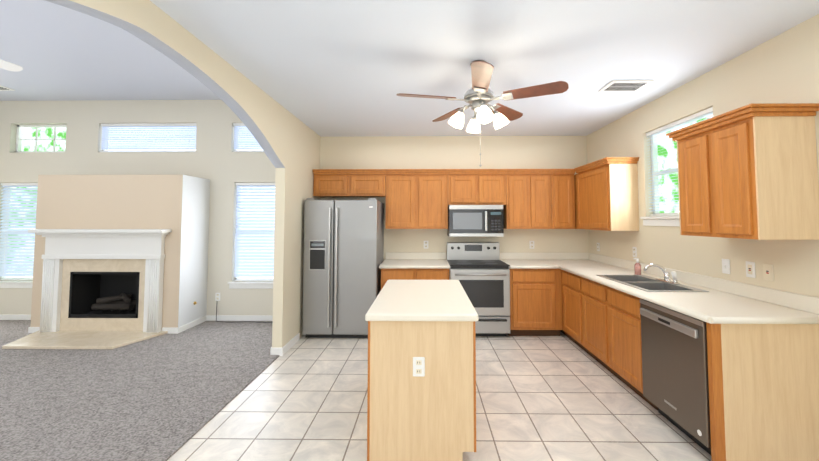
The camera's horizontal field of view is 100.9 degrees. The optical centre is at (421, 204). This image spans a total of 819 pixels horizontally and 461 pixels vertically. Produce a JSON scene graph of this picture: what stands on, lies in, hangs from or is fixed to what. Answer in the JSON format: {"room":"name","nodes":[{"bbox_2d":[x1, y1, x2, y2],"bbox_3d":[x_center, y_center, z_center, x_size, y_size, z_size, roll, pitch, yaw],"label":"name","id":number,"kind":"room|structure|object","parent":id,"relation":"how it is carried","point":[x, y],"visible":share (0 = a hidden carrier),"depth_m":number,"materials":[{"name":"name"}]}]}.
{"room":"kitchen","nodes":[
{"label":"kitchen","id":0,"kind":"room"},
{"bbox_2d":[0,0,220,100],"bbox_3d":[-4.254,-1.885,1.638,5.380,0.250,7.370,0,-3,1],"label":"ceiling","id":1,"kind":"structure","parent":0,"point":[56,52],"depth_m":3.92,"materials":[{"name":"white paint"}]},
{"bbox_2d":[0,85,14,90],"bbox_3d":[-5.977,-1.616,4.605,0.550,0.014,0.280,0,-3,1],"label":"ceiling vent","id":2,"kind":"object","parent":1,"relation":"in","point":[2,88],"visible":1,"depth_m":4.69,"materials":[{"name":"white plastic"}]},
{"bbox_2d":[0,59,22,71],"bbox_3d":[-4.150,-1.537,2.767,0.984,0.339,0.984,2,-3,-35],"label":"room ceiling fan","id":3,"kind":"object","parent":1,"relation":"hanging from","point":[6,65],"visible":1,"depth_m":3.33,"materials":[{"name":"white plastic"}]},
{"bbox_2d":[30,175,209,327],"bbox_3d":[-4.161,0.655,4.764,1.964,2.100,0.570,0,-3,1],"label":"wall","id":4,"kind":"structure","parent":0,"point":[178,205],"depth_m":4.51,"materials":[{"name":"beige paint"}]},
{"bbox_2d":[28,327,39,332],"bbox_3d":[-5.150,1.659,4.710,0.013,0.088,0.553,0,-3,1],"label":"baseboard","id":5,"kind":"structure","parent":4,"relation":"attached to","point":[30,329],"depth_m":4.43,"materials":[{"name":"white wood"}]},
{"bbox_2d":[28,229,171,332],"bbox_3d":[-4.166,0.988,4.567,1.720,1.327,0.586,0,-3,1],"label":"fireplace","id":6,"kind":"object","parent":4,"relation":"attached to","point":[102,279],"visible":1,"depth_m":4.42,"materials":[{"name":"beige stone"}]},
{"bbox_2d":[176,315,206,333],"bbox_3d":[-3.176,1.658,4.685,0.017,0.088,0.553,0,-3,1],"label":"baseboard","id":7,"kind":"structure","parent":4,"relation":"attached to","point":[180,329],"depth_m":4.64,"materials":[{"name":"white wood"}]},
{"bbox_2d":[0,320,278,460],"bbox_3d":[-4.264,1.590,1.479,5.360,0.092,7.370,0,-3,1],"label":"floor","id":8,"kind":"structure","parent":0,"point":[165,397],"depth_m":2.93,"materials":[{"name":"grey carpet"}]},
{"bbox_2d":[2,330,167,348],"bbox_3d":[-4.171,1.649,4.151,1.717,0.032,0.560,0,-3,1],"label":"marble hearth","id":9,"kind":"object","parent":8,"relation":"on","point":[79,340],"visible":1,"depth_m":4.10,"materials":[{"name":"beige stone"}]},
{"bbox_2d":[216,305,272,322],"bbox_3d":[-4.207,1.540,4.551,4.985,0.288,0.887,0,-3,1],"label":"cord","id":10,"kind":"object","parent":8,"relation":"on","point":[245,321],"visible":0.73,"depth_m":4.91,"materials":[{"name":"black plastic"}]},
{"bbox_2d":[45,0,319,347],"bbox_3d":[-1.619,-0.104,1.523,0.110,3.320,7.050,0,-3,1],"label":"wall","id":11,"kind":"structure","parent":0,"point":[288,141],"depth_m":3.57,"materials":[{"name":"beige paint"}]},
{"bbox_2d":[280,333,299,355],"bbox_3d":[-1.526,1.625,3.959,0.013,0.088,0.503,0,-3,1],"label":"baseboard","id":12,"kind":"structure","parent":11,"relation":"attached to","point":[283,350],"depth_m":3.90,"materials":[{"name":"white wood"}]},
{"bbox_2d":[0,100,588,315],"bbox_3d":[-2.134,0.061,5.131,9.530,3.320,0.160,0,-3,1],"label":"wall","id":13,"kind":"structure","parent":0,"point":[219,163],"depth_m":5.08,"materials":[{"name":"beige paint"}]},
{"bbox_2d":[0,315,30,319],"bbox_3d":[-5.925,1.673,5.017,1.570,0.088,0.016,0,-3,1],"label":"baseboard","id":14,"kind":"structure","parent":13,"relation":"attached to","point":[2,317],"depth_m":5.01,"materials":[{"name":"white"}]},
{"bbox_2d":[0,183,37,287],"bbox_3d":[-6.009,0.447,5.143,0.890,1.590,0.191,0,-3,1],"label":"living room window","id":15,"kind":"structure","parent":13,"relation":"in","point":[18,220],"depth_m":5.12,"materials":[{"name":"white"}]},
{"bbox_2d":[16,125,65,151],"bbox_3d":[-5.838,-1.019,5.263,0.880,0.470,0.081,0,-3,1],"label":"window","id":16,"kind":"structure","parent":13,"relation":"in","point":[40,138],"depth_m":5.29,"materials":[{"name":"white"}]},
{"bbox_2d":[100,123,196,151],"bbox_3d":[-4.159,-1.022,5.213,1.520,0.470,0.138,0,-3,1],"label":"window","id":17,"kind":"structure","parent":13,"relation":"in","point":[152,137],"depth_m":5.17,"materials":[{"name":"white glass"}]},
{"bbox_2d":[215,293,219,300],"bbox_3d":[-3.010,1.356,4.997,0.072,0.116,0.009,0,-3,1],"label":"outlet","id":18,"kind":"object","parent":13,"relation":"attached to","point":[217,296],"visible":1,"depth_m":5.00,"materials":[{"name":"white plastic"}]},
{"bbox_2d":[207,315,272,320],"bbox_3d":[-2.405,1.671,4.973,1.550,0.088,0.016,0,-3,1],"label":"baseboard","id":19,"kind":"structure","parent":13,"relation":"attached to","point":[209,317],"depth_m":4.97,"materials":[{"name":"white wood"}]},
{"bbox_2d":[233,123,263,151],"bbox_3d":[-2.439,-1.022,5.192,0.880,0.470,0.138,0,-3,1],"label":"window","id":20,"kind":"structure","parent":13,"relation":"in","point":[245,140],"depth_m":5.15,"materials":[{"name":"white"}]},
{"bbox_2d":[228,183,274,288],"bbox_3d":[-2.409,0.445,5.098,0.890,1.590,0.191,0,-3,1],"label":"living room window","id":21,"kind":"structure","parent":13,"relation":"in","point":[254,231],"depth_m":5.08,"materials":[{"name":"white"}]},
{"bbox_2d":[313,173,347,196],"bbox_3d":[-1.260,-0.283,4.888,0.504,0.325,0.329,0,-3,1],"label":"upper cabinet","id":22,"kind":"object","parent":13,"relation":"attached to","point":[325,184],"depth_m":4.73,"materials":[{"name":"brown wood"}]},
{"bbox_2d":[348,173,387,196],"bbox_3d":[-0.755,-0.283,4.882,0.506,0.325,0.329,0,-3,1],"label":"upper cabinet","id":23,"kind":"object","parent":13,"relation":"attached to","point":[359,184],"depth_m":4.72,"materials":[{"name":"brown wood"}]},
{"bbox_2d":[385,173,415,228],"bbox_3d":[-0.280,-0.054,4.865,0.436,0.785,0.329,0,-3,1],"label":"upper cabinet","id":24,"kind":"object","parent":13,"relation":"attached to","point":[401,199],"depth_m":4.71,"materials":[{"name":"brown wood"}]},
{"bbox_2d":[424,241,427,248],"bbox_3d":[0.070,0.585,4.993,0.072,0.116,0.009,0,-3,1],"label":"electrical outlet","id":25,"kind":"object","parent":13,"relation":"attached to","point":[425,244],"visible":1,"depth_m":4.99,"materials":[{"name":"white plastic"}]},
{"bbox_2d":[416,173,447,228],"bbox_3d":[0.155,-0.054,4.860,0.434,0.785,0.329,0,-3,1],"label":"upper cabinet","id":26,"kind":"object","parent":13,"relation":"attached to","point":[431,188],"depth_m":4.70,"materials":[{"name":"brown wood"}]},
{"bbox_2d":[448,173,479,204],"bbox_3d":[0.579,-0.222,4.862,0.402,0.450,0.329,0,-3,1],"label":"upper cabinet","id":27,"kind":"object","parent":13,"relation":"attached to","point":[463,188],"depth_m":4.71,"materials":[{"name":"brown wood"}]},
{"bbox_2d":[447,205,503,236],"bbox_3d":[0.752,0.222,4.780,0.736,0.430,0.442,0,-3,1],"label":"microwave","id":28,"kind":"object","parent":27,"relation":"attached to","point":[475,220],"visible":1,"depth_m":4.60,"materials":[{"name":"silver plastic"}]},
{"bbox_2d":[480,173,507,204],"bbox_3d":[0.981,-0.222,4.857,0.402,0.450,0.329,0,-3,1],"label":"upper cabinet","id":29,"kind":"object","parent":13,"relation":"attached to","point":[493,186],"depth_m":4.70,"materials":[{"name":"brown wood"}]},
{"bbox_2d":[503,173,531,228],"bbox_3d":[1.343,-0.055,4.845,0.310,0.785,0.329,0,-3,1],"label":"upper cabinet","id":30,"kind":"object","parent":13,"relation":"attached to","point":[525,198],"depth_m":4.69,"materials":[{"name":"brown wood"}]},
{"bbox_2d":[529,241,533,248],"bbox_3d":[1.630,0.584,4.974,0.072,0.116,0.009,0,-3,1],"label":"electrical outlet","id":31,"kind":"object","parent":13,"relation":"attached to","point":[531,244],"visible":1,"depth_m":4.97,"materials":[{"name":"white plastic"}]},
{"bbox_2d":[532,173,551,228],"bbox_3d":[1.654,-0.055,4.841,0.312,0.785,0.329,0,-3,1],"label":"upper cabinet","id":32,"kind":"object","parent":13,"relation":"attached to","point":[541,182],"depth_m":4.68,"materials":[{"name":"brown wood"}]},
{"bbox_2d":[552,173,574,228],"bbox_3d":[1.971,-0.055,4.837,0.322,0.785,0.329,0,-3,1],"label":"upper cabinet","id":33,"kind":"object","parent":13,"relation":"attached to","point":[563,190],"depth_m":4.68,"materials":[{"name":"brown wood"}]},
{"bbox_2d":[167,331,710,460],"bbox_3d":[0.501,1.593,1.419,4.170,0.080,7.370,0,-3,1],"label":"floor","id":34,"kind":"structure","parent":0,"point":[562,397],"depth_m":2.62,"materials":[{"name":"white tile"}]},
{"bbox_2d":[302,198,383,337],"bbox_3d":[-1.020,0.811,4.588,0.930,1.772,0.770,0,-3,1],"label":"refrigerator","id":35,"kind":"object","parent":34,"relation":"on","point":[343,249],"visible":0.94,"depth_m":4.25,"materials":[{"name":"grey metal"}]},
{"bbox_2d":[381,269,448,289],"bbox_3d":[-0.075,1.263,4.633,0.879,0.872,0.669,0,-3,1],"label":"base cabinet","id":36,"kind":"object","parent":34,"relation":"on","point":[414,274],"visible":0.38,"depth_m":4.32,"materials":[{"name":"brown wood"}]},
{"bbox_2d":[379,252,449,268],"bbox_3d":[-0.082,0.754,4.636,0.896,0.140,0.710,0,-3,1],"label":"countertop","id":37,"kind":"structure","parent":36,"relation":"on","point":[415,260],"depth_m":4.71,"materials":[{"name":"beige laminate"}]},
{"bbox_2d":[365,280,478,460],"bbox_3d":[0.011,1.149,2.632,0.690,0.918,1.220,0,-3,1],"label":"kitchen island","id":38,"kind":"object","parent":34,"relation":"on","point":[421,399],"visible":1,"depth_m":2.05,"materials":[{"name":"brown wood"}]},
{"bbox_2d":[447,242,509,335],"bbox_3d":[0.750,1.114,4.573,0.764,1.165,0.728,0,-3,1],"label":"electric range","id":39,"kind":"object","parent":34,"relation":"on","point":[480,271],"visible":0.85,"depth_m":4.28,"materials":[{"name":"silver metal"}]},
{"bbox_2d":[507,268,562,335],"bbox_3d":[1.465,1.262,4.613,0.657,0.872,0.669,0,-3,1],"label":"base cabinet","id":40,"kind":"object","parent":34,"relation":"on","point":[535,302],"visible":0.9,"depth_m":4.29,"materials":[{"name":"brown wood"}]},
{"bbox_2d":[500,253,555,268],"bbox_3d":[1.419,0.753,4.617,0.570,0.140,0.710,0,-3,1],"label":"countertop","id":41,"kind":"structure","parent":40,"relation":"on","point":[515,260],"depth_m":4.83,"materials":[{"name":"beige laminate"}]},
{"bbox_2d":[560,270,579,346],"bbox_3d":[2.113,1.233,3.976,0.684,0.872,0.501,0,-3,1],"label":"base cabinet","id":42,"kind":"object","parent":34,"relation":"on","point":[570,282],"depth_m":4.01,"materials":[{"name":"brown wood"}]},
{"bbox_2d":[580,277,603,365],"bbox_3d":[2.106,1.210,3.460,0.684,0.872,0.531,0,-3,1],"label":"base cabinet","id":43,"kind":"object","parent":34,"relation":"on","point":[601,324],"depth_m":3.50,"materials":[{"name":"brown wood"}]},
{"bbox_2d":[604,285,657,409],"bbox_3d":[2.099,1.186,2.930,0.684,0.872,0.531,0,-3,1],"label":"base cabinet","id":44,"kind":"object","parent":34,"relation":"on","point":[622,316],"depth_m":2.95,"materials":[{"name":"brown wood"}]},
{"bbox_2d":[548,253,818,323],"bbox_3d":[2.069,0.701,3.474,0.758,0.140,2.982,0,-3,1],"label":"countertop","id":45,"kind":"structure","parent":44,"relation":"on","point":[722,301],"depth_m":2.45,"materials":[{"name":"beige laminate"}]},
{"bbox_2d":[633,258,640,274],"bbox_3d":[2.287,0.649,3.577,0.070,0.172,0.060,0,-3,1],"label":"soap dispenser bottle","id":46,"kind":"object","parent":45,"relation":"on","point":[637,266],"visible":1,"depth_m":3.56,"materials":[{"name":"pink plastic"}]},
{"bbox_2d":[597,275,708,291],"bbox_3d":[2.059,0.799,3.103,0.485,0.184,0.820,0,-3,1],"label":"double-bowl sink","id":47,"kind":"object","parent":45,"relation":"in","point":[646,283],"visible":0.35,"depth_m":3.09,"materials":[{"name":"silver metal"}]},
{"bbox_2d":[643,264,679,283],"bbox_3d":[2.167,0.623,3.110,0.241,0.167,0.250,0,-3,1],"label":"kitchen faucet","id":48,"kind":"object","parent":45,"relation":"on","point":[667,277],"visible":1,"depth_m":3.10,"materials":[{"name":"silver metal"}]},
{"bbox_2d":[640,299,710,454],"bbox_3d":[2.064,1.161,2.353,0.720,0.868,0.615,0,-3,1],"label":"dishwasher","id":49,"kind":"object","parent":34,"relation":"on","point":[675,370],"visible":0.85,"depth_m":2.28,"materials":[{"name":"grey metal"}]},
{"bbox_2d":[706,322,818,460],"bbox_3d":[2.086,1.145,2.025,0.688,0.872,0.034,0,-3,1],"label":"cabinet end panel","id":50,"kind":"object","parent":34,"relation":"on","point":[763,380],"visible":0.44,"depth_m":2.01,"materials":[{"name":"brown wood"}]},
{"bbox_2d":[150,0,818,136],"bbox_3d":[0.510,-1.603,1.565,4.150,0.820,7.370,0,-3,1],"label":"ceiling","id":51,"kind":"structure","parent":0,"point":[334,68],"depth_m":2.51,"materials":[{"name":"white paint"}]},
{"bbox_2d":[396,60,568,166],"bbox_3d":[0.438,-0.723,2.667,1.260,0.834,1.246,0,-3,1],"label":"kitchen ceiling fan","id":52,"kind":"object","parent":51,"relation":"hanging from","point":[478,95],"visible":1,"depth_m":2.61,"materials":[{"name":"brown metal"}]},
{"bbox_2d":[598,80,653,91],"bbox_3d":[1.906,-1.111,3.162,0.370,0.014,0.260,0,-3,1],"label":"ceiling vent","id":53,"kind":"object","parent":51,"relation":"in","point":[624,85],"visible":1,"depth_m":3.13,"materials":[{"name":"white plastic"}]},
{"bbox_2d":[587,14,818,297],"bbox_3d":[2.504,-0.110,1.392,0.160,3.320,7.210,0,-3,1],"label":"wall","id":54,"kind":"structure","parent":0,"point":[783,67],"depth_m":2.71,"materials":[{"name":"beige paint"}]},
{"bbox_2d":[574,157,638,230],"bbox_3d":[2.273,-0.097,4.388,0.371,0.828,1.218,0,-3,1],"label":"upper cabinet","id":55,"kind":"object","parent":54,"relation":"attached to","point":[606,193],"visible":0.98,"depth_m":3.86,"materials":[{"name":"brown wood"}]},
{"bbox_2d":[633,247,636,256],"bbox_3d":[2.449,0.539,3.881,0.009,0.116,0.072,0,-3,1],"label":"electrical outlet","id":56,"kind":"object","parent":54,"relation":"attached to","point":[634,251],"visible":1,"depth_m":3.87,"materials":[{"name":"white plastic"}]},
{"bbox_2d":[640,107,712,226],"bbox_3d":[2.508,-0.310,3.258,0.191,1.030,0.990,0,-3,1],"label":"kitchen window","id":57,"kind":"structure","parent":54,"relation":"in","point":[664,188],"depth_m":3.52,"materials":[{"name":"white"}]},
{"bbox_2d":[722,259,729,273],"bbox_3d":[2.432,0.491,2.702,0.014,0.116,0.072,0,-3,1],"label":"light switch","id":58,"kind":"object","parent":54,"relation":"attached to","point":[725,266],"visible":1,"depth_m":2.69,"materials":[{"name":"white plastic"}]},
{"bbox_2d":[666,103,818,239],"bbox_3d":[2.221,-0.188,2.397,0.426,0.828,0.733,0,-3,1],"label":"upper cabinet","id":59,"kind":"object","parent":54,"relation":"attached to","point":[749,171],"visible":1,"depth_m":2.11,"materials":[{"name":"brown wood"}]},
{"bbox_2d":[746,261,755,277],"bbox_3d":[2.432,0.476,2.497,0.010,0.116,0.072,0,-3,1],"label":"outlet","id":60,"kind":"object","parent":54,"relation":"attached to","point":[750,269],"visible":1,"depth_m":2.49,"materials":[{"name":"white plastic"}]},
{"bbox_2d":[763,263,773,280],"bbox_3d":[2.430,0.470,2.367,0.010,0.116,0.072,0,-3,1],"label":"wall outlet","id":61,"kind":"object","parent":54,"relation":"attached to","point":[768,272],"visible":1,"depth_m":2.36,"materials":[{"name":"beige plastic"}]}
]}

